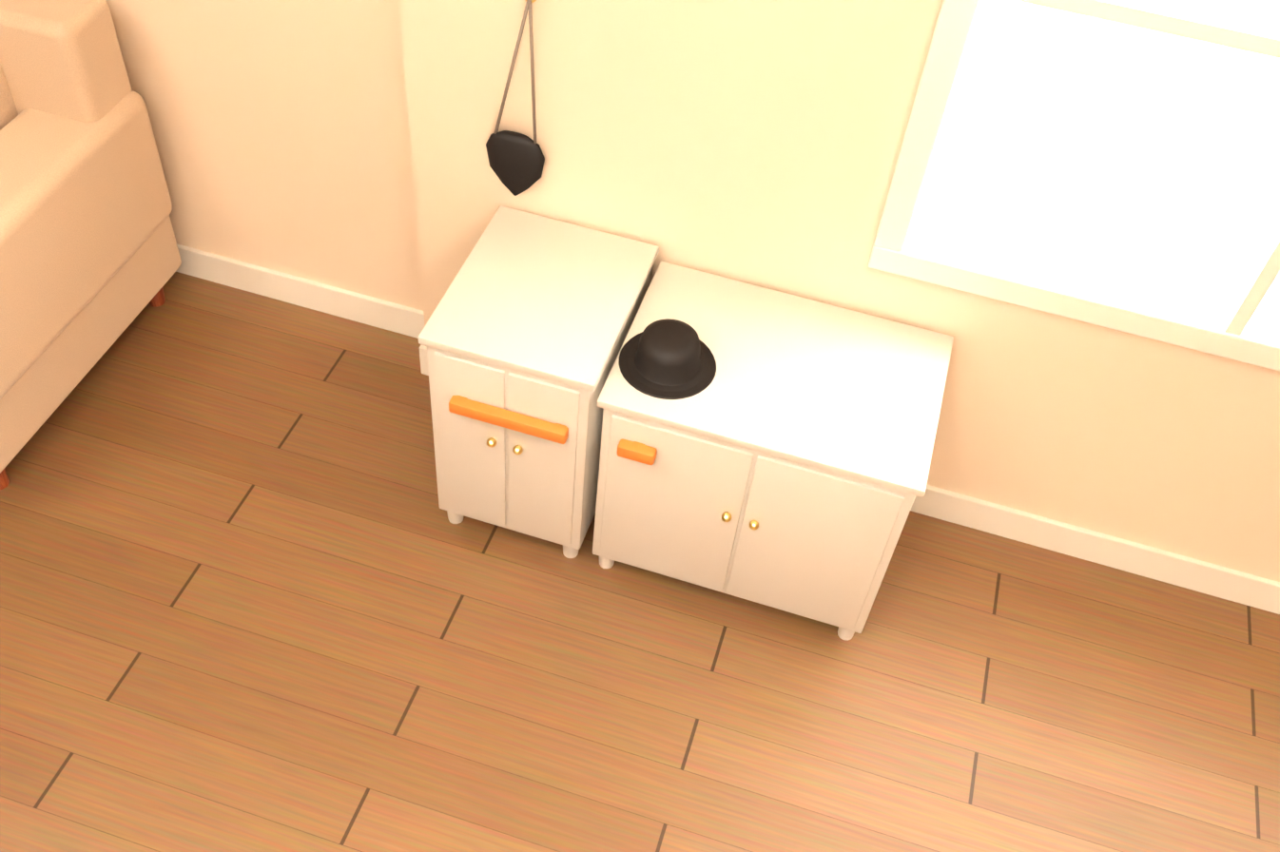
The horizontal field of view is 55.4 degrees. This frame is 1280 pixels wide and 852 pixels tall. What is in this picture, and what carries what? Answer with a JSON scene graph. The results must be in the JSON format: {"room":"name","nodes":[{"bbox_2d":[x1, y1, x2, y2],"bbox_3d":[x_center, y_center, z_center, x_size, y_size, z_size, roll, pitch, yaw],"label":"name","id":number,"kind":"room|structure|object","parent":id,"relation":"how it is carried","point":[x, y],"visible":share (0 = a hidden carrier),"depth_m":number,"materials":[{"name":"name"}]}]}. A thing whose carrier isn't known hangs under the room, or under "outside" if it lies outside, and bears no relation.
{"room":"living room","nodes":[
{"label":"living room","id":0,"kind":"room"},
{"bbox_2d":[105,0,423,310],"bbox_3d":[-0.553,-1.169,2.449,8.840,2.600,0.120,16,49,8],"label":"wall","id":1,"kind":"structure","parent":0,"point":[281,131],"depth_m":2.99,"materials":[{"name":"beige paint"}]},
{"bbox_2d":[175,243,424,338],"bbox_3d":[-0.668,-0.295,3.337,8.600,0.100,0.018,16,49,8],"label":"baseboard","id":2,"kind":"structure","parent":1,"relation":"attached to","point":[358,307],"depth_m":3.33,"materials":[{"name":"white wood"}]},
{"bbox_2d":[0,271,1279,851],"bbox_3d":[-1.560,1.905,1.433,8.840,0.100,6.340,16,49,8],"label":"floor","id":3,"kind":"structure","parent":0,"point":[259,591],"depth_m":2.73,"materials":[{"name":"brown wood"}]},
{"bbox_2d":[0,0,181,489],"bbox_3d":[-2.776,-0.768,3.006,3.040,0.900,0.890,16,49,8],"label":"sofa","id":4,"kind":"object","parent":3,"relation":"on","point":[90,261],"visible":1,"depth_m":2.80,"materials":[{"name":"fabric"}]},
{"bbox_2d":[417,205,659,558],"bbox_3d":[-0.232,-0.070,2.820,0.379,0.640,0.488,16,49,8],"label":"base cabinet","id":5,"kind":"object","parent":3,"relation":"on","point":[523,334],"visible":0.94,"depth_m":2.60,"materials":[{"name":"white wood"}]},
{"bbox_2d":[592,261,953,640],"bbox_3d":[0.272,0.085,2.762,0.669,0.600,0.488,16,49,8],"label":"base cabinet","id":6,"kind":"object","parent":3,"relation":"on","point":[782,460],"visible":1,"depth_m":2.56,"materials":[{"name":"white wood"}]},
{"bbox_2d":[618,318,716,399],"bbox_3d":[0.060,-0.157,2.497,0.204,0.082,0.204,16,49,8],"label":"hat","id":7,"kind":"object","parent":6,"relation":"on","point":[667,358],"visible":1,"depth_m":2.48,"materials":[{"name":"black fabric"}]},
{"bbox_2d":[399,0,1279,581],"bbox_3d":[1.529,-0.493,2.062,4.160,2.600,0.120,16,49,8],"label":"wall","id":8,"kind":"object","parent":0,"point":[757,143],"depth_m":2.60,"materials":[{"name":"beige paint"}]},
{"bbox_2d":[485,0,544,195],"bbox_3d":[-0.258,-0.683,2.531,0.136,0.499,0.038,16,49,8],"label":"handbag","id":9,"kind":"object","parent":8,"relation":"attached to","point":[516,161],"visible":0.96,"depth_m":2.61,"materials":[{"name":"black leather"}]},
{"bbox_2d":[419,344,1279,614],"bbox_3d":[1.400,0.376,2.954,4.160,0.100,0.015,16,49,8],"label":"baseboard","id":10,"kind":"structure","parent":8,"relation":"attached to","point":[1127,555],"depth_m":2.98,"materials":[{"name":"white wood"}]},
{"bbox_2d":[868,0,1279,371],"bbox_3d":[1.542,-0.491,1.941,2.120,1.300,0.030,16,49,8],"label":"window","id":11,"kind":"structure","parent":8,"relation":"attached to","point":[1115,164],"depth_m":2.27,"materials":[{"name":"white glass"}]}
]}

